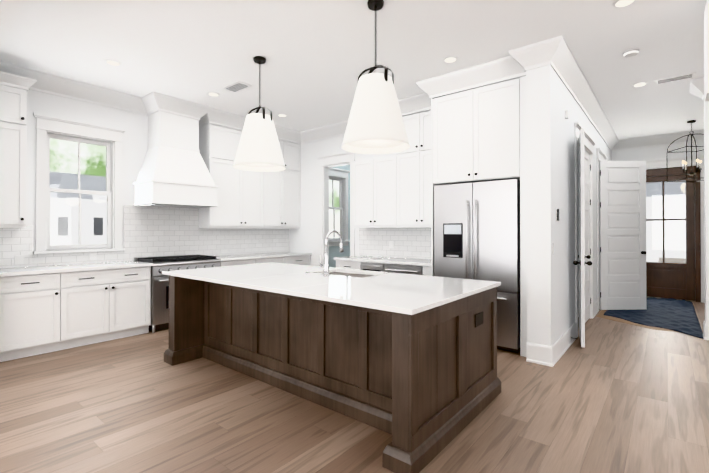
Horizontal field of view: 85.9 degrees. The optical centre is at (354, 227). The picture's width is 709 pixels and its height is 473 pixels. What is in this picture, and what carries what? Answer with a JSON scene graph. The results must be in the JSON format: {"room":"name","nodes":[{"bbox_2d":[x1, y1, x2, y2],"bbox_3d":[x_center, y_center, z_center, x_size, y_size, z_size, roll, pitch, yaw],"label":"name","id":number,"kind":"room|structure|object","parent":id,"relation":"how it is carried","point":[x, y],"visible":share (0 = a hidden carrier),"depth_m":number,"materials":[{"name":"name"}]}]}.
{"room":"kitchen","nodes":[
{"label":"kitchen","id":0,"kind":"room"},
{"bbox_2d":[26,90,349,267],"bbox_3d":[-3.277,-0.219,5.243,0.162,3.200,13.300,0,0,39],"label":"wall","id":1,"kind":"structure","parent":0,"point":[134,140],"depth_m":5.09,"materials":[{"name":"white paint"}]},
{"bbox_2d":[0,71,27,226],"bbox_3d":[-3.848,-0.837,4.182,0.328,1.615,0.330,0,0,39],"label":"upper cabinet","id":2,"kind":"object","parent":1,"relation":"attached to","point":[13,88],"depth_m":4.12,"materials":[{"name":"white wood"}]},
{"bbox_2d":[0,62,155,115],"bbox_3d":[-3.480,-1.721,4.777,0.150,0.200,1.750,0,0,39],"label":"crown molding","id":3,"kind":"structure","parent":1,"relation":"attached to","point":[46,83],"depth_m":4.80,"materials":[{"name":"white paint"}]},
{"bbox_2d":[33,112,125,253],"bbox_3d":[-3.527,-0.523,4.907,0.205,1.665,0.980,0,0,39],"label":"kitchen window","id":4,"kind":"structure","parent":1,"relation":"in","point":[48,127],"depth_m":4.88,"materials":[{"name":"white paint"}]},
{"bbox_2d":[89,252,96,260],"bbox_3d":[-3.404,0.372,4.956,0.006,0.105,0.080,0,0,39],"label":"electrical outlet","id":5,"kind":"object","parent":1,"relation":"attached to","point":[92,255],"visible":1,"depth_m":4.95,"materials":[{"name":"white plastic"}]},
{"bbox_2d":[133,111,218,207],"bbox_3d":[-2.568,-0.963,5.530,0.598,1.310,0.967,0,0,39],"label":"range hood","id":6,"kind":"object","parent":1,"relation":"attached to","point":[174,172],"visible":1,"depth_m":5.37,"materials":[{"name":"white painted wood"}]},
{"bbox_2d":[196,124,247,226],"bbox_3d":[-2.156,-0.816,6.244,0.328,1.595,0.655,0,0,39],"label":"upper cabinet","id":7,"kind":"object","parent":1,"relation":"attached to","point":[218,145],"depth_m":6.09,"materials":[{"name":"white wood"}]},
{"bbox_2d":[248,171,267,226],"bbox_3d":[-1.854,-0.815,6.613,0.328,1.595,0.539,0,0,39],"label":"upper cabinet","id":8,"kind":"object","parent":1,"relation":"attached to","point":[257,181],"depth_m":6.58,"materials":[{"name":"white wood"}]},
{"bbox_2d":[268,140,287,226],"bbox_3d":[-1.581,-0.813,6.947,0.328,1.595,0.559,0,0,39],"label":"upper cabinet","id":9,"kind":"object","parent":1,"relation":"attached to","point":[277,180],"depth_m":6.96,"materials":[{"name":"white wood"}]},
{"bbox_2d":[288,142,299,226],"bbox_3d":[-1.322,-0.811,7.262,0.328,1.595,0.498,0,0,39],"label":"upper cabinet","id":10,"kind":"object","parent":1,"relation":"attached to","point":[293,149],"depth_m":7.22,"materials":[{"name":"white wood"}]},
{"bbox_2d":[329,167,349,245],"bbox_3d":[-0.443,-0.461,8.649,0.205,1.750,0.840,0,0,39],"label":"window","id":11,"kind":"structure","parent":1,"relation":"in","point":[335,174],"depth_m":8.84,"materials":[{"name":"white paint"}]},
{"bbox_2d":[0,0,705,139],"bbox_3d":[1.289,-1.883,2.543,11.000,0.100,14.900,0,0,39],"label":"ceiling","id":12,"kind":"structure","parent":0,"point":[318,55],"depth_m":3.84,"materials":[{"name":"white paint"}]},
{"bbox_2d":[104,59,121,66],"bbox_3d":[-2.671,-1.820,4.211,0.170,0.008,0.170,0,0,39],"label":"recessed light","id":13,"kind":"object","parent":12,"relation":"in","point":[112,62],"visible":1,"depth_m":4.19,"materials":[{"name":"white paint"}]},
{"bbox_2d":[207,92,219,96],"bbox_3d":[-1.922,-1.815,5.188,0.170,0.008,0.170,0,0,39],"label":"recessed light","id":14,"kind":"object","parent":12,"relation":"in","point":[214,94],"visible":1,"depth_m":5.18,"materials":[{"name":"white paint"}]},
{"bbox_2d":[223,81,251,92],"bbox_3d":[-1.519,-1.815,4.922,0.380,0.010,0.180,0,0,39],"label":"ceiling vent","id":15,"kind":"object","parent":12,"relation":"in","point":[237,86],"visible":0.96,"depth_m":4.92,"materials":[{"name":"white metal"}]},
{"bbox_2d":[233,56,284,171],"bbox_3d":[-1.024,-1.234,4.112,0.550,1.179,0.550,0,0,39],"label":"pendant light","id":16,"kind":"object","parent":12,"relation":"hanging from","point":[259,150],"visible":1,"depth_m":3.96,"materials":[{"name":"white fabric"}]},
{"bbox_2d":[342,0,409,153],"bbox_3d":[0.172,-1.240,3.093,0.550,1.179,0.550,0,0,39],"label":"pendant light","id":17,"kind":"object","parent":12,"relation":"hanging from","point":[375,125],"visible":1,"depth_m":2.94,"materials":[{"name":"white fabric"}]},
{"bbox_2d":[398,87,447,115],"bbox_3d":[0.816,-1.719,5.322,0.915,0.200,0.180,0,0,39],"label":"crown molding","id":18,"kind":"structure","parent":12,"relation":"attached to","point":[420,102],"depth_m":5.24,"materials":[{"name":"white paint"}]},
{"bbox_2d":[442,56,457,62],"bbox_3d":[1.039,-1.821,4.131,0.170,0.008,0.170,0,0,39],"label":"recessed light","id":19,"kind":"object","parent":12,"relation":"in","point":[450,59],"visible":1,"depth_m":4.11,"materials":[{"name":"white paint"}]},
{"bbox_2d":[612,0,636,8],"bbox_3d":[2.187,-1.826,3.086,0.170,0.008,0.170,0,0,39],"label":"recessed light","id":20,"kind":"object","parent":12,"relation":"in","point":[617,4],"visible":1,"depth_m":3.10,"materials":[{"name":"white paint"}]},
{"bbox_2d":[622,48,639,57],"bbox_3d":[2.869,-1.806,3.950,0.150,0.040,0.150,0,0,39],"label":"smoke detector","id":21,"kind":"object","parent":12,"relation":"attached to","point":[631,53],"visible":1,"depth_m":3.92,"materials":[{"name":"white plastic"}]},
{"bbox_2d":[632,82,647,86],"bbox_3d":[3.626,-1.817,4.842,0.170,0.008,0.170,0,0,39],"label":"recessed light","id":22,"kind":"object","parent":12,"relation":"in","point":[640,84],"visible":1,"depth_m":4.82,"materials":[{"name":"white paint"}]},
{"bbox_2d":[655,72,695,84],"bbox_3d":[3.908,-1.816,4.649,0.380,0.010,0.180,0,0,39],"label":"ceiling vent","id":23,"kind":"object","parent":12,"relation":"in","point":[675,78],"visible":1,"depth_m":4.63,"materials":[{"name":"white metal"}]},
{"bbox_2d":[667,120,703,181],"bbox_3d":[5.718,-1.309,6.460,0.484,1.005,0.484,0,0,7],"label":"lantern chandelier","id":24,"kind":"object","parent":12,"relation":"hanging from","point":[691,151],"visible":0.98,"depth_m":6.46,"materials":[{"name":"brown metal"}]},
{"bbox_2d":[704,0,708,101],"bbox_3d":[4.622,-1.457,1.709,4.490,0.760,0.260,0,0,39],"label":"beam","id":25,"kind":"structure","parent":12,"relation":"attached to","point":[706,54],"depth_m":3.05,"materials":[{"name":"white paint"}]},
{"bbox_2d":[0,296,708,472],"bbox_3d":[1.289,1.417,2.526,11.000,0.100,14.900,0,0,39],"label":"floor","id":26,"kind":"structure","parent":0,"point":[612,396],"depth_m":2.75,"materials":[{"name":"brown wood"}]},
{"bbox_2d":[0,271,67,361],"bbox_3d":[-3.644,0.933,4.200,0.608,0.885,0.630,0,0,39],"label":"base cabinet","id":27,"kind":"object","parent":26,"relation":"on","point":[51,302],"depth_m":4.03,"materials":[{"name":"white wood"}]},
{"bbox_2d":[68,267,150,348],"bbox_3d":[-3.196,0.936,4.747,0.608,0.885,1.025,0,0,39],"label":"base cabinet","id":28,"kind":"object","parent":26,"relation":"on","point":[103,306],"depth_m":4.57,"materials":[{"name":"white wood"}]},
{"bbox_2d":[0,259,151,274],"bbox_3d":[-3.344,0.475,4.541,0.643,0.035,1.535,0,0,39],"label":"countertop","id":29,"kind":"structure","parent":28,"relation":"on","point":[55,267],"depth_m":4.37,"materials":[{"name":"white stone"}]},
{"bbox_2d":[134,254,219,332],"bbox_3d":[-2.527,0.900,5.489,0.681,0.965,0.956,0,0,39],"label":"range","id":30,"kind":"object","parent":26,"relation":"on","point":[159,301],"visible":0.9,"depth_m":5.08,"materials":[{"name":"silver metal"}]},
{"bbox_2d":[219,259,259,266],"bbox_3d":[-2.032,0.943,6.166,0.608,0.885,0.705,0,0,39],"label":"base cabinet","id":31,"kind":"object","parent":26,"relation":"on","point":[227,262],"depth_m":5.95,"materials":[{"name":"white wood"}]},
{"bbox_2d":[208,251,311,262],"bbox_3d":[-1.642,0.486,6.616,0.643,0.035,1.893,0,0,39],"label":"countertop","id":32,"kind":"structure","parent":31,"relation":"on","point":[263,254],"depth_m":6.41,"materials":[{"name":"white stone"}]},
{"bbox_2d":[260,255,287,263],"bbox_3d":[-1.650,0.946,6.632,0.608,0.885,0.740,0,0,39],"label":"base cabinet","id":33,"kind":"object","parent":26,"relation":"on","point":[285,260],"depth_m":6.55,"materials":[{"name":"white wood"}]},
{"bbox_2d":[288,255,309,265],"bbox_3d":[-1.274,0.948,7.091,0.608,0.885,0.688,0,0,39],"label":"base cabinet","id":34,"kind":"object","parent":26,"relation":"on","point":[292,259],"depth_m":6.94,"materials":[{"name":"white wood"}]},
{"bbox_2d":[164,274,500,472],"bbox_3d":[-0.368,0.928,3.544,2.930,0.890,1.450,0,0,39],"label":"kitchen island","id":35,"kind":"object","parent":26,"relation":"on","point":[408,362],"depth_m":2.84,"materials":[{"name":"brown wood"}]},
{"bbox_2d":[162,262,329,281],"bbox_3d":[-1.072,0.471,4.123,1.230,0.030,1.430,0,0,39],"label":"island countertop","id":36,"kind":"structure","parent":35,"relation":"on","point":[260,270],"depth_m":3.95,"materials":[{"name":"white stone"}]},
{"bbox_2d":[230,274,345,289],"bbox_3d":[-0.325,0.467,3.511,0.700,0.030,1.430,0,0,39],"label":"island countertop","id":37,"kind":"structure","parent":35,"relation":"on","point":[280,281],"depth_m":3.19,"materials":[{"name":"white stone"}]},
{"bbox_2d":[319,230,343,275],"bbox_3d":[-0.222,0.237,3.685,0.119,0.432,0.269,0,0,39],"label":"kitchen faucet","id":38,"kind":"object","parent":37,"relation":"on","point":[325,266],"visible":1,"depth_m":3.58,"materials":[{"name":"silver metal"}]},
{"bbox_2d":[306,267,389,277],"bbox_3d":[-0.069,0.578,3.824,0.700,0.272,0.420,0,0,39],"label":"sink","id":39,"kind":"object","parent":37,"relation":"in","point":[349,273],"depth_m":3.95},
{"bbox_2d":[282,274,500,313],"bbox_3d":[0.355,0.465,2.953,1.060,0.030,1.430,0,0,39],"label":"island countertop","id":40,"kind":"structure","parent":35,"relation":"on","point":[408,292],"depth_m":2.72,"materials":[{"name":"white stone"}]},
{"bbox_2d":[336,260,361,269],"bbox_3d":[0.089,0.942,6.022,0.494,0.885,0.613,0,0,39],"label":"base cabinet","id":41,"kind":"object","parent":26,"relation":"on","point":[346,264],"depth_m":5.77,"materials":[{"name":"white wood"}]},
{"bbox_2d":[362,264,381,271],"bbox_3d":[0.440,0.941,5.734,0.414,0.885,0.613,0,0,39],"label":"dishwasher","id":42,"kind":"object","parent":26,"relation":"on","point":[370,267],"depth_m":5.48,"materials":[{"name":"silver metal"}]},
{"bbox_2d":[382,264,421,274],"bbox_3d":[0.840,0.939,5.407,0.620,0.885,0.613,0,0,39],"label":"dishwasher","id":43,"kind":"object","parent":26,"relation":"on","point":[416,269],"depth_m":5.15,"materials":[{"name":"silver metal"}]},
{"bbox_2d":[334,256,433,267],"bbox_3d":[0.548,0.480,5.635,1.738,0.035,0.633,0,0,39],"label":"countertop","id":44,"kind":"structure","parent":43,"relation":"on","point":[365,259],"depth_m":5.54,"materials":[{"name":"white stone"}]},
{"bbox_2d":[422,268,433,275],"bbox_3d":[1.153,0.938,5.150,0.190,0.885,0.613,0,0,39],"label":"base cabinet","id":45,"kind":"object","parent":26,"relation":"on","point":[425,271],"depth_m":4.92,"materials":[{"name":"white wood"}]},
{"bbox_2d":[434,179,519,352],"bbox_3d":[1.575,0.428,4.662,0.990,1.900,0.782,0,0,39],"label":"refrigerator","id":46,"kind":"object","parent":26,"relation":"on","point":[476,230],"visible":0.75,"depth_m":4.31,"materials":[{"name":"grey metal"}]},
{"bbox_2d":[597,310,677,331],"bbox_3d":[4.927,1.385,6.396,1.200,0.004,3.000,0,0,39],"label":"pad","id":47,"kind":"object","parent":26,"relation":"on","point":[601,314],"visible":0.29,"depth_m":5.60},
{"bbox_2d":[604,297,703,338],"bbox_3d":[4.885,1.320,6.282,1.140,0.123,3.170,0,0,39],"label":"rug","id":48,"kind":"object","parent":47,"relation":"on","point":[674,314],"visible":0.77,"depth_m":5.92,"materials":[{"name":"blue fabric"}]},
{"bbox_2d":[290,110,428,265],"bbox_3d":[0.556,-0.214,6.128,4.670,3.200,0.130,0,0,39],"label":"wall","id":49,"kind":"structure","parent":0,"point":[304,237],"depth_m":7.15,"materials":[{"name":"white paint"}]},
{"bbox_2d":[144,91,303,143],"bbox_3d":[-1.860,-1.714,6.220,0.165,0.200,2.805,0,0,39],"label":"crown molding","id":50,"kind":"structure","parent":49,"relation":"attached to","point":[153,101],"depth_m":5.68,"materials":[{"name":"white paint"}]},
{"bbox_2d":[300,120,348,142],"bbox_3d":[-0.100,-1.713,6.487,2.250,0.200,0.160,0,0,39],"label":"crown molding","id":51,"kind":"structure","parent":49,"relation":"attached to","point":[336,129],"depth_m":6.86,"materials":[{"name":"white paint"}]},
{"bbox_2d":[317,151,354,265],"bbox_3d":[-0.290,0.036,6.790,0.898,2.703,0.179,0,0,39],"label":"door frame","id":52,"kind":"structure","parent":49,"relation":"attached to","point":[327,162],"depth_m":6.96,"materials":[{"name":"white paint"}]},
{"bbox_2d":[353,158,377,227],"bbox_3d":[0.257,-0.547,6.076,0.475,1.035,0.328,0,0,39],"label":"upper cabinet","id":53,"kind":"object","parent":49,"relation":"attached to","point":[365,172],"depth_m":5.94,"materials":[{"name":"white wood"}]},
{"bbox_2d":[378,152,401,227],"bbox_3d":[0.555,-0.549,5.832,0.533,1.035,0.328,0,0,39],"label":"upper cabinet","id":54,"kind":"object","parent":49,"relation":"attached to","point":[389,170],"depth_m":5.66,"materials":[{"name":"white wood"}]},
{"bbox_2d":[389,241,393,247],"bbox_3d":[0.580,0.267,6.005,0.080,0.115,0.006,0,0,39],"label":"electrical outlet","id":55,"kind":"object","parent":49,"relation":"attached to","point":[391,244],"visible":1,"depth_m":6.00,"materials":[{"name":"white plastic"}]},
{"bbox_2d":[398,112,425,227],"bbox_3d":[0.866,-0.825,5.579,0.511,1.585,0.328,0,0,39],"label":"upper cabinet","id":56,"kind":"object","parent":49,"relation":"attached to","point":[413,170],"depth_m":5.40,"materials":[{"name":"white wood"}]},
{"bbox_2d":[422,110,433,227],"bbox_3d":[1.144,-0.826,5.351,0.448,1.585,0.328,0,0,39],"label":"upper cabinet","id":57,"kind":"object","parent":49,"relation":"attached to","point":[425,115],"depth_m":5.26,"materials":[{"name":"white wood"}]},
{"bbox_2d":[430,88,481,185],"bbox_3d":[1.431,-1.084,4.858,0.580,1.075,0.728,0,0,39],"label":"upper cabinet","id":58,"kind":"object","parent":49,"relation":"attached to","point":[474,135],"depth_m":4.59,"materials":[{"name":"white wood"}]},
{"bbox_2d":[478,77,526,183],"bbox_3d":[1.787,-1.085,4.566,0.580,1.075,0.728,0,0,39],"label":"upper cabinet","id":59,"kind":"object","parent":49,"relation":"attached to","point":[502,105],"depth_m":4.23,"materials":[{"name":"white wood"}]},
{"bbox_2d":[526,65,610,345],"bbox_3d":[3.588,-0.215,5.966,0.225,3.200,5.436,0,0,39],"label":"wall","id":60,"kind":"structure","parent":0,"point":[550,147],"depth_m":3.92,"materials":[{"name":"white paint"}]},
{"bbox_2d":[556,208,558,220],"bbox_3d":[2.131,-0.136,3.996,0.018,0.130,0.070,0,0,39],"label":"thermostat","id":61,"kind":"object","parent":60,"relation":"attached to","point":[557,214],"visible":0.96,"depth_m":3.97,"materials":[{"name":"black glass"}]},
{"bbox_2d":[565,110,568,118],"bbox_3d":[2.437,-1.299,4.366,0.030,0.090,0.060,0,0,39],"label":"sensor","id":62,"kind":"object","parent":60,"relation":"attached to","point":[566,114],"visible":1,"depth_m":4.35,"materials":[{"name":"white plastic"}]},
{"bbox_2d":[544,35,619,150],"bbox_3d":[3.638,-1.716,5.750,0.138,0.200,5.420,0,0,39],"label":"crown molding","id":63,"kind":"structure","parent":60,"relation":"attached to","point":[555,53],"depth_m":4.56,"materials":[{"name":"white paint"}]},
{"bbox_2d":[573,128,591,347],"bbox_3d":[2.762,0.115,4.572,0.213,2.485,0.607,0,0,39],"label":"closet door","id":64,"kind":"structure","parent":60,"relation":"in","point":[581,262],"depth_m":4.33,"materials":[{"name":"white paint"}]},
{"bbox_2d":[578,149,590,322],"bbox_3d":[3.390,0.120,5.588,0.193,2.485,0.611,0,0,39],"label":"closet door","id":65,"kind":"structure","parent":60,"relation":"in","point":[587,170],"depth_m":5.63,"materials":[{"name":"white paint"}]},
{"bbox_2d":[574,121,596,336],"bbox_3d":[3.153,0.029,5.395,0.274,2.703,1.468,0,0,39],"label":"door frame","id":66,"kind":"structure","parent":60,"relation":"attached to","point":[589,142],"depth_m":5.50,"materials":[{"name":"white paint"}]},
{"bbox_2d":[597,147,607,310],"bbox_3d":[4.256,0.036,6.740,0.274,2.703,1.068,0,0,39],"label":"door frame","id":67,"kind":"structure","parent":60,"relation":"attached to","point":[601,156],"depth_m":6.29,"materials":[{"name":"white paint"}]},
{"bbox_2d":[526,300,708,366],"bbox_3d":[1.304,1.285,5.527,6.580,0.195,9.000,0,0,39],"label":"baseboard","id":68,"kind":"structure","parent":60,"relation":"attached to","point":[551,356],"depth_m":3.91,"materials":[{"name":"white paint"}]},
{"bbox_2d":[599,161,646,309],"bbox_3d":[4.497,0.124,6.377,0.619,2.485,0.585,0,0,39],"label":"hall door","id":69,"kind":"structure","parent":60,"relation":"in","point":[622,235],"depth_m":6.37,"materials":[{"name":"white paint"}]},
{"bbox_2d":[611,141,703,213],"bbox_3d":[7.602,-0.214,6.300,6.010,3.200,0.170,0,0,39],"label":"wall","id":70,"kind":"structure","parent":0,"point":[650,153],"depth_m":7.52,"materials":[{"name":"white paint"}]},
{"bbox_2d":[620,129,703,149],"bbox_3d":[7.535,-1.714,6.165,5.635,0.200,0.137,0,0,39],"label":"crown molding","id":71,"kind":"structure","parent":70,"relation":"attached to","point":[666,139],"depth_m":7.43,"materials":[{"name":"white paint"}]},
{"bbox_2d":[646,165,700,301],"bbox_3d":[6.091,0.114,7.507,1.076,2.558,0.213,0,0,39],"label":"front door","id":72,"kind":"structure","parent":70,"relation":"in","point":[678,280],"depth_m":7.34,"materials":[{"name":"brown wood"}]},
{"bbox_2d":[645,155,704,302],"bbox_3d":[6.036,0.020,7.441,1.318,2.743,0.048,0,0,39],"label":"door frame","id":73,"kind":"structure","parent":70,"relation":"attached to","point":[675,161],"depth_m":7.10,"materials":[{"name":"white paint"}]},
{"bbox_2d":[704,101,708,323],"bbox_3d":[6.082,-0.229,3.389,4.370,3.200,0.200,0,0,39],"label":"wall","id":74,"kind":"structure","parent":0,"point":[706,174],"depth_m":4.69,"materials":[{"name":"white paint"}]},
{"bbox_2d":[689,77,703,98],"bbox_3d":[4.402,-1.723,4.570,0.555,0.200,0.155,0,0,39],"label":"crown molding","id":75,"kind":"structure","parent":74,"relation":"attached to","point":[696,85],"depth_m":4.70,"materials":[{"name":"white paint"}]},
{"label":"outside","id":76,"kind":"structure","parent":0,"visible":0},
{"bbox_2d":[657,258,685,262],"bbox_3d":[-3.155,1.504,15.543,52.980,0.100,70.000,0,0,39],"label":"ground","id":77,"kind":"structure","parent":76,"point":[679,260],"depth_m":16.99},
{"bbox_2d":[49,172,106,244],"bbox_3d":[-15.156,-0.602,18.282,7.800,4.300,8.800,0,0,39],"label":"house","id":78,"kind":"structure","parent":77,"relation":"on","point":[88,198],"depth_m":16.82,"materials":[{"name":"white"}]},
{"bbox_2d":[646,238,658,261],"bbox_3d":[8.337,0.600,13.808,4.200,1.650,1.920,0,0,39],"label":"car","id":79,"kind":"object","parent":77,"relation":"on","point":[653,247],"depth_m":11.85,"materials":[{"name":"white"}]},
{"bbox_2d":[646,182,685,258],"bbox_3d":[16.578,-0.989,20.715,11.800,5.100,5.800,0,0,39],"label":"house","id":80,"kind":"structure","parent":77,"relation":"on","point":[676,253],"depth_m":18.54,"materials":[{"name":"white"}]},
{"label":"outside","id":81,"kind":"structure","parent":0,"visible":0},
{"bbox_2d":[50,138,339,237],"bbox_3d":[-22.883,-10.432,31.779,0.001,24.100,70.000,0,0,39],"label":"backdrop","id":82,"kind":"structure","parent":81,"point":[99,162],"depth_m":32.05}
]}

